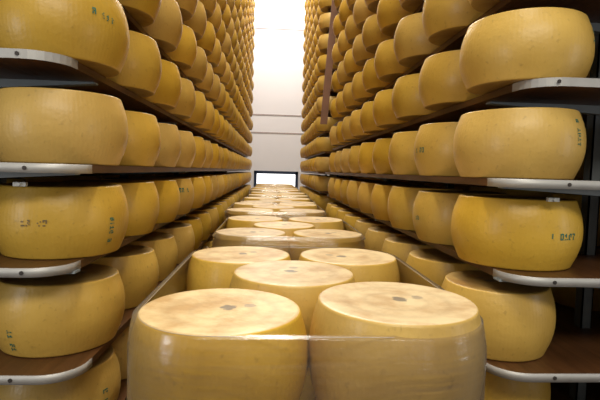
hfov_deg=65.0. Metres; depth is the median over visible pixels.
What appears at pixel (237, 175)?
cheese
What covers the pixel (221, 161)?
cheese
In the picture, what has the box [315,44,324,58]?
cheese
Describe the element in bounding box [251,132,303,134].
trim
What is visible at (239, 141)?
cheese
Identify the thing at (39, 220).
cheese
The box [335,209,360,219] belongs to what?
cheese
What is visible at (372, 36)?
cheese
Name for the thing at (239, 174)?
cheese
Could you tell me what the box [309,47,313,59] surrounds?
cheese
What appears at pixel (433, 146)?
cheese
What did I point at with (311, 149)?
cheese
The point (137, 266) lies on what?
cheese
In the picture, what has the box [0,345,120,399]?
cheese
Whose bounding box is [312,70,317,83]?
cheese
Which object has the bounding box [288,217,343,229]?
cheese
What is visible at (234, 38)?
cheese
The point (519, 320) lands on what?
cheese
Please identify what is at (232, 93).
cheese
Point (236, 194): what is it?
cheese
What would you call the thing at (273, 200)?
cheese
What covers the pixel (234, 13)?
cheese
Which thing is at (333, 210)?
cheese
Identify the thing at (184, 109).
cheese
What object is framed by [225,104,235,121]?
cheese
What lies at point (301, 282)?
cheese
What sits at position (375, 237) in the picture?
cheese
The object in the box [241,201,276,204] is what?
cheese
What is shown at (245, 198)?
cheese
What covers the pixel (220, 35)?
cheese
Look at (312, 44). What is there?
cheese
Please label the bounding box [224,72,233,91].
cheese
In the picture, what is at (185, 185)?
cheese
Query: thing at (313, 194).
cheese
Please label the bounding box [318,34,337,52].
cheese
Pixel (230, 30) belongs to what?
cheese
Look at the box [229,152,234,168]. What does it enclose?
cheese
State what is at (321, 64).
cheese
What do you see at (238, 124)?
cheese
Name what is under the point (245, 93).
cheese
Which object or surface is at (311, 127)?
cheese
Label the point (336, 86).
cheese
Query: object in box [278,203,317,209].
cheese
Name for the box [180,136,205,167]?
cheese
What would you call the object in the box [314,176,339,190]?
cheese
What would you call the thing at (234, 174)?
cheese
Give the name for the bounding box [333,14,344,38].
cheese
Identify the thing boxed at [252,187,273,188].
cheese
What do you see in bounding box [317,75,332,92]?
cheese
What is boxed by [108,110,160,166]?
cheese
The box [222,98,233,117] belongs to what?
cheese
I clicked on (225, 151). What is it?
cheese
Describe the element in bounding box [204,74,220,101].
cheese
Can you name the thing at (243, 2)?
cheese
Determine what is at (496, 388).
cheese
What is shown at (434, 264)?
cheese
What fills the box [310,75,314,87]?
cheese
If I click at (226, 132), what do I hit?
cheese
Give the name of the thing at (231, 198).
cheese
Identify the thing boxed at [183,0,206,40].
cheese
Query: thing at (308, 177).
cheese
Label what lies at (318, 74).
cheese
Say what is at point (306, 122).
cheese
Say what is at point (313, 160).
cheese
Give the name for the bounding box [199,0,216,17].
cheese
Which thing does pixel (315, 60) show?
cheese
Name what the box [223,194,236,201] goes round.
cheese
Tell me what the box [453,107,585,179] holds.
cheese
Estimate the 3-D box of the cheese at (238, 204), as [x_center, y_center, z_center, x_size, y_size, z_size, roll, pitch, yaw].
[-0.467,0.149,4.738,0.433,0.231,0.433,0,4,-28]
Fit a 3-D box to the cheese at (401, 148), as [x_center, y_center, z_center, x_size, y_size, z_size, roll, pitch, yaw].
[0.718,-0.255,2.646,0.432,0.234,0.436,1,4,-13]
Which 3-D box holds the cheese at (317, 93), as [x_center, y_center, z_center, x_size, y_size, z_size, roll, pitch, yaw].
[0.450,-1.841,7.866,0.435,0.220,0.434,2,4,8]
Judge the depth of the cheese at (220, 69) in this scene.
4.86 m
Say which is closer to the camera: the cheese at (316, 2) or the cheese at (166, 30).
the cheese at (166, 30)
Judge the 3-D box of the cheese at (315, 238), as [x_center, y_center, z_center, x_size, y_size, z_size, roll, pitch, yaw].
[0.155,0.304,2.699,0.433,0.231,0.433,0,4,-20]
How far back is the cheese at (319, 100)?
7.27 m
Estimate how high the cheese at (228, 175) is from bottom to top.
0.233 m
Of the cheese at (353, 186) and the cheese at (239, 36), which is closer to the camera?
the cheese at (353, 186)
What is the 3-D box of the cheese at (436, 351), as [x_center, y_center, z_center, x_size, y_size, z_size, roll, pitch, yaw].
[0.239,0.380,1.198,0.433,0.258,0.432,3,4,26]
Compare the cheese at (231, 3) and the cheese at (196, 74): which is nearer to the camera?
the cheese at (196, 74)
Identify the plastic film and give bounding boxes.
[127,246,486,399]
[212,215,364,243]
[224,202,326,217]
[240,197,314,203]
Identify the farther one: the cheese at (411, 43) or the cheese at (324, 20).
the cheese at (324, 20)
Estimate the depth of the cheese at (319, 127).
7.25 m
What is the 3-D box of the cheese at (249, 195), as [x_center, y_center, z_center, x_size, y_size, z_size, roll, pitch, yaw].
[-0.515,0.044,6.497,0.433,0.232,0.433,2,4,9]
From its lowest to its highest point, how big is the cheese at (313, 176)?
0.234 m
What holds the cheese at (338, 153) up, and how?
on the rack at (570, 362)
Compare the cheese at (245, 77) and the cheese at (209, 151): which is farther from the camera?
the cheese at (245, 77)
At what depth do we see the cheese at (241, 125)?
7.79 m
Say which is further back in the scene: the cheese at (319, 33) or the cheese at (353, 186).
the cheese at (319, 33)
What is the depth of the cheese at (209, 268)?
1.80 m
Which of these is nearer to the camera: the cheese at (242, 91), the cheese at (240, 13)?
the cheese at (240, 13)
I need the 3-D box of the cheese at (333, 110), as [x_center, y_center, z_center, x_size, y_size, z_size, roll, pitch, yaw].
[0.566,-1.063,5.512,0.427,0.222,0.426,2,4,2]
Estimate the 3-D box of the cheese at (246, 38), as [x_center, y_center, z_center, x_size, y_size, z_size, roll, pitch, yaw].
[-1.181,-2.973,8.712,0.427,0.234,0.428,-1,4,-33]
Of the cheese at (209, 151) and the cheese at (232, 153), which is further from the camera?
the cheese at (232, 153)
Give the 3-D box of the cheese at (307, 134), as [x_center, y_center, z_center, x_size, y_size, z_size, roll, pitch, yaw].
[0.346,-1.307,9.362,0.434,0.219,0.435,5,5,40]
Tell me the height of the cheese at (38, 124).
0.235 m
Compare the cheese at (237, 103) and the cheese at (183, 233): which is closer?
the cheese at (183, 233)
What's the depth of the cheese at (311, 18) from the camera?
9.12 m
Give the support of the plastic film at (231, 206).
on the pallet
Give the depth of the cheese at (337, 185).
4.99 m
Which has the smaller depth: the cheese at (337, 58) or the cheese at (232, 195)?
the cheese at (337, 58)
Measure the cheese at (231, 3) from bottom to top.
0.232 m
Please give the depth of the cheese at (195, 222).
3.52 m
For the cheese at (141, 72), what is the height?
0.234 m
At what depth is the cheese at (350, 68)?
4.41 m
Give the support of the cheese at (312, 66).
on the rack at (332, 93)
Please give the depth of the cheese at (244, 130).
8.77 m
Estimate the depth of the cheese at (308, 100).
9.22 m
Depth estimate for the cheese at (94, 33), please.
1.43 m
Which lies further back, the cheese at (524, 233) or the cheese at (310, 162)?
the cheese at (310, 162)
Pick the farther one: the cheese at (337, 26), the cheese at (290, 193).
the cheese at (290, 193)
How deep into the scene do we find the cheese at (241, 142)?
7.81 m
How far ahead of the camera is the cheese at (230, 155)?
5.91 m
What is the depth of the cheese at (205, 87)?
3.92 m
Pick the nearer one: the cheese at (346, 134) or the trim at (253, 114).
the cheese at (346, 134)
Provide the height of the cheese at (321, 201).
0.233 m
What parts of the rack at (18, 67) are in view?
post, support arm, support arm, support arm, support arm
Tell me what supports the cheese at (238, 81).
on the rack at (18, 67)
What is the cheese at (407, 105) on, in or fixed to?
on the rack at (570, 362)
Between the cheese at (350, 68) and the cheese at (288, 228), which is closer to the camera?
the cheese at (288, 228)
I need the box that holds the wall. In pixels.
[227,28,328,188]
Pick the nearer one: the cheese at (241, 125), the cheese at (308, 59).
the cheese at (241, 125)
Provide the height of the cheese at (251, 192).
0.231 m
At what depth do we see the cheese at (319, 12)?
7.70 m
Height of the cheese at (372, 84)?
0.221 m
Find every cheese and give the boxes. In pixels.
[0,0,129,77]
[0,87,127,165]
[0,182,128,259]
[0,263,124,357]
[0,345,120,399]
[62,180,158,236]
[91,244,158,308]
[101,178,179,223]
[108,30,161,96]
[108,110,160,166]
[111,325,129,379]
[118,0,161,26]
[128,288,307,399]
[129,177,193,214]
[129,232,177,281]
[142,0,182,52]
[142,59,180,109]
[144,123,180,166]
[149,176,205,208]
[152,222,194,263]
[165,175,212,203]
[166,25,196,70]
[166,78,195,118]
[172,216,202,249]
[175,0,197,21]
[175,130,195,167]
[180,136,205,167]
[182,46,206,83]
[182,91,206,125]
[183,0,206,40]
[185,174,224,196]
[185,210,211,240]
[187,246,290,290]
[194,62,213,93]
[194,101,214,130]
[194,206,218,232]
[196,21,215,55]
[198,174,227,194]
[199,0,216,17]
[201,173,231,192]
[201,175,218,199]
[202,140,212,167]
[203,109,219,134]
[203,203,223,226]
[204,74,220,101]
[204,238,212,246]
[206,38,221,67]
[207,3,221,32]
[209,143,219,167]
[209,200,227,221]
[210,115,224,137]
[211,173,234,190]
[212,52,225,77]
[212,83,225,107]
[212,173,236,188]
[212,228,288,253]
[215,20,225,45]
[216,91,229,113]
[216,120,229,140]
[216,147,223,168]
[216,198,231,206]
[217,0,226,14]
[219,62,230,85]
[219,196,234,203]
[221,32,230,56]
[221,124,232,142]
[221,148,228,168]
[222,4,230,28]
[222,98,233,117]
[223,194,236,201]
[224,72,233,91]
[224,208,274,220]
[225,46,233,65]
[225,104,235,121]
[225,127,235,144]
[226,18,233,38]
[226,216,282,228]
[227,0,234,12]
[227,150,231,168]
[227,193,238,201]
[228,80,235,97]
[228,131,238,146]
[229,108,238,124]
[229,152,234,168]
[229,191,240,201]
[229,260,355,366]
[230,55,236,72]
[231,6,236,24]
[231,29,236,49]
[232,85,238,102]
[232,112,240,127]
[232,134,240,147]
[232,190,242,199]
[233,40,239,57]
[233,63,239,80]
[233,153,237,168]
[233,202,273,207]
[234,17,239,34]
[234,92,240,106]
[234,116,242,130]
[234,136,242,149]
[235,0,240,12]
[235,70,241,86]
[235,173,238,187]
[236,49,241,64]
[236,96,242,110]
[236,154,239,168]
[237,7,242,21]
[237,28,241,43]
[237,137,244,150]
[238,78,242,91]
[238,101,244,113]
[238,173,241,186]
[239,36,243,51]
[239,57,243,70]
[239,122,245,134]
[240,16,244,31]
[240,82,244,95]
[241,0,245,11]
[241,44,245,58]
[241,63,245,77]
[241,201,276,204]
[242,27,245,38]
[242,87,246,99]
[243,71,246,82]
[243,197,275,200]
[244,33,247,46]
[245,15,247,28]
[248,194,277,198]
[249,189,273,192]
[251,192,275,193]
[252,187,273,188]
[252,205,294,216]
[253,221,314,248]
[259,199,291,204]
[264,193,289,198]
[276,188,297,189]
[276,190,300,192]
[277,209,325,221]
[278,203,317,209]
[279,198,310,201]
[280,192,304,194]
[280,195,308,197]
[280,201,315,203]
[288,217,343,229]
[289,229,364,260]
[298,248,399,282]
[305,115,310,126]
[306,69,310,80]
[306,128,313,139]
[307,53,310,65]
[307,96,313,108]
[307,175,326,186]
[308,80,312,91]
[308,143,315,154]
[309,31,312,43]
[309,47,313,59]
[309,92,314,104]
[309,110,315,121]
[309,159,313,171]
[309,282,484,399]
[310,0,313,10]
[310,14,313,26]
[310,58,314,70]
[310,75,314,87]
[310,123,318,136]
[310,141,318,153]
[311,24,315,36]
[311,41,314,53]
[311,88,317,101]
[311,106,319,118]
[311,175,317,188]
[311,193,326,200]
[312,6,315,18]
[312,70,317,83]
[312,139,321,152]
[312,158,315,171]
[313,15,318,28]
[313,33,317,47]
[313,52,317,64]
[313,102,320,115]
[313,120,321,134]
[313,195,338,209]
[314,0,318,10]
[314,63,324,77]
[314,82,322,96]
[314,137,337,151]
[314,157,330,171]
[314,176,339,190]
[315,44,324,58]
[315,117,338,132]
[316,6,323,20]
[316,25,325,39]
[316,96,335,112]
[317,54,337,72]
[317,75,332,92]
[318,12,338,32]
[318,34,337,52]
[319,0,331,12]
[325,203,343,216]
[328,178,352,197]
[329,126,343,145]
[329,153,336,171]
[329,205,351,217]
[330,99,345,119]
[332,42,343,65]
[332,71,343,92]
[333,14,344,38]
[334,0,342,11]
[334,151,342,172]
[334,179,368,200]
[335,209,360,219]
[336,91,352,114]
[336,121,351,143]
[337,61,352,85]
[338,30,352,56]
[339,0,352,26]
[340,149,350,172]
[340,180,381,203]
[341,116,360,140]
[342,82,361,109]
[343,49,363,77]
[343,213,372,226]
[345,15,361,44]
[346,0,355,11]
[347,180,393,208]
[348,146,360,172]
[349,109,371,137]
[351,71,374,102]
[352,34,374,66]
[353,0,375,29]
[354,219,387,236]
[357,182,411,213]
[358,142,375,173]
[360,101,387,133]
[362,14,390,53]
[362,58,389,93]
[364,226,408,250]
[365,0,379,13]
[371,184,431,220]
[372,138,392,173]
[373,89,407,128]
[374,39,409,82]
[377,0,412,36]
[381,236,435,262]
[387,186,462,230]
[389,131,418,174]
[392,73,435,120]
[394,12,439,67]
[399,0,424,12]
[406,249,478,286]
[412,190,506,245]
[414,122,459,176]
[418,50,480,110]
[422,0,483,45]
[441,270,555,361]
[451,194,582,270]
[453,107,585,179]
[459,7,594,94]
[468,0,501,12]
[484,371,550,399]
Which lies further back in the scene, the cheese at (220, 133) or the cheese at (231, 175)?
the cheese at (231, 175)
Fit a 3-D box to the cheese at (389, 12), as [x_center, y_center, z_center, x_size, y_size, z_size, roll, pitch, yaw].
[0.719,-1.222,3.080,0.429,0.218,0.432,-2,5,-42]
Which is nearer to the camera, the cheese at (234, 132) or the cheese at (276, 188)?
the cheese at (234, 132)
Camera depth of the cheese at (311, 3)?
9.11 m
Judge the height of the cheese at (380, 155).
0.232 m
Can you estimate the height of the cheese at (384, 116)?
0.220 m
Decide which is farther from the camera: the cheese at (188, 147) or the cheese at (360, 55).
the cheese at (360, 55)
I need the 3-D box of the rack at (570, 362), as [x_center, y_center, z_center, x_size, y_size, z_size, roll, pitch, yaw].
[1.045,-1.578,3.859,1.245,6.028,5.034,1,4,-3]
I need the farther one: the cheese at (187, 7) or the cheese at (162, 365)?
the cheese at (187, 7)
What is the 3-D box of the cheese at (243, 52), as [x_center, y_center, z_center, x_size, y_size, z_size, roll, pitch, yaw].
[-1.163,-2.618,8.248,0.426,0.233,0.428,3,4,17]
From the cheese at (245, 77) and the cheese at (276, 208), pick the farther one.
the cheese at (245, 77)
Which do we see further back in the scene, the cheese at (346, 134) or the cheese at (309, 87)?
the cheese at (309, 87)
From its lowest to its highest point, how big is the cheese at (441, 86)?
0.219 m
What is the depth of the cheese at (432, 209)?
2.06 m
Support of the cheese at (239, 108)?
on the rack at (18, 67)
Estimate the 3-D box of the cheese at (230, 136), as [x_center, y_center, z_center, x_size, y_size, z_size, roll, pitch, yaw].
[-1.064,-0.845,5.946,0.433,0.235,0.430,3,4,21]
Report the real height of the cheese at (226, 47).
0.235 m
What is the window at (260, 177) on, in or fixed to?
in the wall
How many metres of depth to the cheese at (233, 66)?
6.29 m
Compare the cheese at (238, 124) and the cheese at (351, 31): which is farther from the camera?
the cheese at (238, 124)
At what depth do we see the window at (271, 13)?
14.66 m
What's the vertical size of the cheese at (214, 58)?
0.234 m
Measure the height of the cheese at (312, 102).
0.220 m
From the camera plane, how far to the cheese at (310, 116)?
8.77 m
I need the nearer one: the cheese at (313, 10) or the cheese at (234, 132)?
the cheese at (234, 132)
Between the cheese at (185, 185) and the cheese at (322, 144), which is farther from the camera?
the cheese at (322, 144)
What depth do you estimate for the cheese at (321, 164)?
7.29 m
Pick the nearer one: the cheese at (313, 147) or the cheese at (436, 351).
the cheese at (436, 351)
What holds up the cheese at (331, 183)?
on the rack at (570, 362)
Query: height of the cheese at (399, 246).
0.232 m
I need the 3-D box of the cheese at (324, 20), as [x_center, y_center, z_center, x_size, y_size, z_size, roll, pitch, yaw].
[0.499,-2.750,7.326,0.424,0.219,0.423,4,4,34]
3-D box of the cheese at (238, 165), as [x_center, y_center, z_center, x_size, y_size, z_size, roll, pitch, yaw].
[-1.153,-0.608,7.404,0.433,0.233,0.431,4,4,33]
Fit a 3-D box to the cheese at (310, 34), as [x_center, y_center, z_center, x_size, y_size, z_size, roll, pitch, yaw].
[0.388,-3.188,9.243,0.434,0.222,0.435,0,4,-17]
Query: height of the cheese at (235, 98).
0.233 m
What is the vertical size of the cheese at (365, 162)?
0.234 m
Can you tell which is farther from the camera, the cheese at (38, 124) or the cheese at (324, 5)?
the cheese at (324, 5)
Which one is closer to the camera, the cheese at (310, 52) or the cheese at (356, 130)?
the cheese at (356, 130)
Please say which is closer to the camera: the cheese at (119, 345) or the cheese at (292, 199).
the cheese at (119, 345)
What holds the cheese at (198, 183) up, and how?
on the rack at (18, 67)
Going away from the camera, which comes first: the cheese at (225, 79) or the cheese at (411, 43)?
the cheese at (411, 43)
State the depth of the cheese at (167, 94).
2.46 m
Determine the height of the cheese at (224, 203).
0.234 m
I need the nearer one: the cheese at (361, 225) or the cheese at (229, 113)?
the cheese at (361, 225)
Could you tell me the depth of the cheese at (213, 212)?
4.47 m
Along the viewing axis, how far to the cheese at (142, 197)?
2.03 m
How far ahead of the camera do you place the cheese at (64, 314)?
1.49 m
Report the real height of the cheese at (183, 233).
0.235 m
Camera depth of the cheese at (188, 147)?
2.97 m
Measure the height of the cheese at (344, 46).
0.220 m
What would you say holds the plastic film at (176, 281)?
on the pallet
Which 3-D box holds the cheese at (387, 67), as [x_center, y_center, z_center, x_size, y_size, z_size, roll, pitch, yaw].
[0.705,-0.908,3.090,0.432,0.219,0.428,5,5,45]
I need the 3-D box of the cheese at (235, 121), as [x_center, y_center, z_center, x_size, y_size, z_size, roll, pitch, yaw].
[-1.112,-1.228,6.882,0.432,0.232,0.431,2,4,-1]
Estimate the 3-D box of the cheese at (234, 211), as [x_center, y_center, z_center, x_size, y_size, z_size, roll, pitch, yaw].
[-0.423,0.197,3.983,0.433,0.231,0.433,2,4,9]
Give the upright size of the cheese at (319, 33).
0.220 m
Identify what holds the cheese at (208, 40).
on the rack at (18, 67)
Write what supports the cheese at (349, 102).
on the rack at (570, 362)
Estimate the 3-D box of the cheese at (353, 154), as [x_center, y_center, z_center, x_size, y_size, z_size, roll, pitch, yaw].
[0.636,-0.347,4.097,0.433,0.234,0.429,3,4,24]
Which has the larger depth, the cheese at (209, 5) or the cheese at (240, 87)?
the cheese at (240, 87)
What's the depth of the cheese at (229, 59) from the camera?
5.81 m
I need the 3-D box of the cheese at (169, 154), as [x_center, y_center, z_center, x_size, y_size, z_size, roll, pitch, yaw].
[-0.876,-0.301,2.582,0.433,0.233,0.437,-2,5,-41]
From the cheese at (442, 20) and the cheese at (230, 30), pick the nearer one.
the cheese at (442, 20)
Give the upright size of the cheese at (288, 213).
0.233 m
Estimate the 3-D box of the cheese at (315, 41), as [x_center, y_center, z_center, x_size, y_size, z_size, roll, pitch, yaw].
[0.446,-2.812,8.289,0.435,0.221,0.434,2,4,13]
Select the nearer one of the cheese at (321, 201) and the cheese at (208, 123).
the cheese at (208, 123)
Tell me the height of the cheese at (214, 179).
0.233 m
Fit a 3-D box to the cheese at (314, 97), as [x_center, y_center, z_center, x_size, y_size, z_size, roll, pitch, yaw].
[0.415,-1.872,8.353,0.428,0.220,0.426,2,4,12]
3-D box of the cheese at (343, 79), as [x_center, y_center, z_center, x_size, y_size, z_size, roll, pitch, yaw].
[0.610,-1.345,4.999,0.435,0.221,0.433,2,4,2]
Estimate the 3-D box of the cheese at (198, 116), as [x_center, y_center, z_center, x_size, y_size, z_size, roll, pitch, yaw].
[-0.918,-0.690,3.528,0.427,0.233,0.426,-1,5,-38]
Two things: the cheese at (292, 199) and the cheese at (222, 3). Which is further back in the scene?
the cheese at (292, 199)
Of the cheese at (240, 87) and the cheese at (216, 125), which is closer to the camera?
the cheese at (216, 125)
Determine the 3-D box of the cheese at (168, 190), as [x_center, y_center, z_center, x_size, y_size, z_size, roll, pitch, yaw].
[-0.886,-0.002,2.602,0.433,0.232,0.437,3,4,21]
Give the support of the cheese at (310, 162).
on the rack at (332, 93)
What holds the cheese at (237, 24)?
on the rack at (18, 67)
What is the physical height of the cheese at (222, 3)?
0.232 m
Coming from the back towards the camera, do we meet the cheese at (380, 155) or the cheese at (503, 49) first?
the cheese at (380, 155)
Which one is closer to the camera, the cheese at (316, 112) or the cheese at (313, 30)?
the cheese at (316, 112)
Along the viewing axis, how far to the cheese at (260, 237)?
2.54 m
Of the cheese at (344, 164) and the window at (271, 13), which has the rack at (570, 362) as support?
the cheese at (344, 164)
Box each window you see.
[254,0,305,27]
[254,171,297,188]
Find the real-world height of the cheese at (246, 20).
0.235 m
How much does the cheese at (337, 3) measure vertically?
0.222 m
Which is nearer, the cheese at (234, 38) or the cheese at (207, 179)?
the cheese at (207, 179)
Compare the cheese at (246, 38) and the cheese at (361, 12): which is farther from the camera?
the cheese at (246, 38)
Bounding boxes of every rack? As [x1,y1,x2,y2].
[0,6,249,399]
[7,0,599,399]
[301,6,352,210]
[320,0,599,399]
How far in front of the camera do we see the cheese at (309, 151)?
8.82 m
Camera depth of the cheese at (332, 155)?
5.45 m
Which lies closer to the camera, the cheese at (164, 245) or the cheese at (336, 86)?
the cheese at (164, 245)
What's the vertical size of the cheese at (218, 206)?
0.235 m
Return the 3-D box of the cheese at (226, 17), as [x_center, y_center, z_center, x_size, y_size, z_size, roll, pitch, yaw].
[-1.004,-2.110,5.379,0.427,0.233,0.428,-1,4,-36]
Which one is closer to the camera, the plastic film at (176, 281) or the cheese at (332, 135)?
the plastic film at (176, 281)
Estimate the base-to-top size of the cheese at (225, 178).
0.235 m
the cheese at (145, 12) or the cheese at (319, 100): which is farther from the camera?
the cheese at (319, 100)
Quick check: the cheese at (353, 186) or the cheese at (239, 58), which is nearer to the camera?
the cheese at (353, 186)
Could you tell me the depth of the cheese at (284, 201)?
5.29 m
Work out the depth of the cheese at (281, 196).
6.40 m
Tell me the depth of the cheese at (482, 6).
1.73 m
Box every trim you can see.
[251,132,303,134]
[253,114,301,116]
[254,26,303,29]
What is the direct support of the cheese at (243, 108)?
on the rack at (18, 67)
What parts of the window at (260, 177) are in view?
pane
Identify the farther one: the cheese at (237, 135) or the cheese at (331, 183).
the cheese at (237, 135)
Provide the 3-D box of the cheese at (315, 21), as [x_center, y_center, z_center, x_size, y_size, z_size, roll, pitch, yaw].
[0.448,-3.127,8.276,0.427,0.222,0.428,1,4,-7]
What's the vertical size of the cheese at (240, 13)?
0.233 m
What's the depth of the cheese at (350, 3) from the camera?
4.44 m
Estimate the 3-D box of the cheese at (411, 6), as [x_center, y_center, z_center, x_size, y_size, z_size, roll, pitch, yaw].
[0.751,-1.191,2.590,0.432,0.219,0.428,3,4,28]
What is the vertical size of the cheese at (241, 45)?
0.235 m
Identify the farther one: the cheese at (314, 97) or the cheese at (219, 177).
the cheese at (314, 97)
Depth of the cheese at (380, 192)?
3.04 m
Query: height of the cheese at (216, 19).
0.235 m
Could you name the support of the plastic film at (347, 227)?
on the pallet
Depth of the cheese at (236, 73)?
6.78 m
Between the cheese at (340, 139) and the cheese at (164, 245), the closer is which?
the cheese at (164, 245)
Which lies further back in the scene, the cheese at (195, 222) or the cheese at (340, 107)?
the cheese at (340, 107)
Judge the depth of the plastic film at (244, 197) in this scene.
5.83 m
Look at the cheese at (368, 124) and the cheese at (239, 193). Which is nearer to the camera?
the cheese at (368, 124)
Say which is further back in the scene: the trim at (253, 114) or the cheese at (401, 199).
the trim at (253, 114)
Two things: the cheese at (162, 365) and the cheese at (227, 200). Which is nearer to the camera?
the cheese at (162, 365)
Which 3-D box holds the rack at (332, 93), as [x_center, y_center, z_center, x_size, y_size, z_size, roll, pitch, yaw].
[0.768,-1.927,9.363,1.155,6.028,4.490,1,4,-3]
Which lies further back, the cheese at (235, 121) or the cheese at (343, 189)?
the cheese at (235, 121)
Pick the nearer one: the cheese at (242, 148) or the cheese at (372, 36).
the cheese at (372, 36)
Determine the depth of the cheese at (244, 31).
8.17 m
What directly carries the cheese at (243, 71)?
on the rack at (18, 67)
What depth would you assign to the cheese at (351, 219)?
4.02 m
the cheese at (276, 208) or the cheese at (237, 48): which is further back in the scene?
the cheese at (237, 48)
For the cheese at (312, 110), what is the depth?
8.28 m
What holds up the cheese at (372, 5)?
on the rack at (570, 362)
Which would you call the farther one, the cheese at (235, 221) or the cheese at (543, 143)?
the cheese at (235, 221)
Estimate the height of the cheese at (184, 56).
0.234 m
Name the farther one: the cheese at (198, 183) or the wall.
the wall
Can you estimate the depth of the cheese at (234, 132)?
6.37 m
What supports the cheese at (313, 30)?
on the rack at (332, 93)
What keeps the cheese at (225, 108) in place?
on the rack at (18, 67)
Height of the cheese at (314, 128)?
0.222 m
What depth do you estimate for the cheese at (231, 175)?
6.41 m
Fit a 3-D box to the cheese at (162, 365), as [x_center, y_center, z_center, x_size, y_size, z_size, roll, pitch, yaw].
[-0.198,0.382,1.172,0.433,0.232,0.433,2,4,8]
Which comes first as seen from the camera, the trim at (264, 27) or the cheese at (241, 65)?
the cheese at (241, 65)
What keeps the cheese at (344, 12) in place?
on the rack at (570, 362)
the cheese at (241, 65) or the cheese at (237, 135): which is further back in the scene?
the cheese at (241, 65)
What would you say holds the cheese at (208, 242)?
on the rack at (18, 67)
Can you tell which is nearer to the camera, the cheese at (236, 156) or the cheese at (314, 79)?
the cheese at (236, 156)
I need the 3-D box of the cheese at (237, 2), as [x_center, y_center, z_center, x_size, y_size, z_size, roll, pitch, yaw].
[-1.069,-2.850,6.782,0.434,0.233,0.434,1,4,-8]
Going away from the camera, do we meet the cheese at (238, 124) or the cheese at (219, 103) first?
the cheese at (219, 103)
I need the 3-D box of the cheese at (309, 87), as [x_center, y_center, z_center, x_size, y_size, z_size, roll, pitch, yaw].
[0.368,-2.248,9.296,0.432,0.222,0.433,3,4,27]
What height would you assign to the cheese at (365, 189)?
0.233 m
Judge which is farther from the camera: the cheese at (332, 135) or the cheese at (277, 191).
the cheese at (277, 191)
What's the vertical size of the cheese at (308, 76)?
0.221 m
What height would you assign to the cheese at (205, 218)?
0.234 m
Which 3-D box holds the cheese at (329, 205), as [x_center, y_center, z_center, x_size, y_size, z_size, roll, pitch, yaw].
[0.506,0.158,5.576,0.416,0.233,0.417,0,4,-20]
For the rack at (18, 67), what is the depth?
1.51 m
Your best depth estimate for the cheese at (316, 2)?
8.16 m
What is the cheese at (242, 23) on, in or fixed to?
on the rack at (18, 67)
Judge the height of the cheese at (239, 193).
0.232 m
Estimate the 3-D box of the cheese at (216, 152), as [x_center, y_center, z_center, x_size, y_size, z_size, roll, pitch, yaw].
[-0.987,-0.425,4.518,0.432,0.235,0.435,4,4,32]
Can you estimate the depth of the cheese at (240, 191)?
8.37 m
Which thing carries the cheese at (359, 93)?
on the rack at (570, 362)

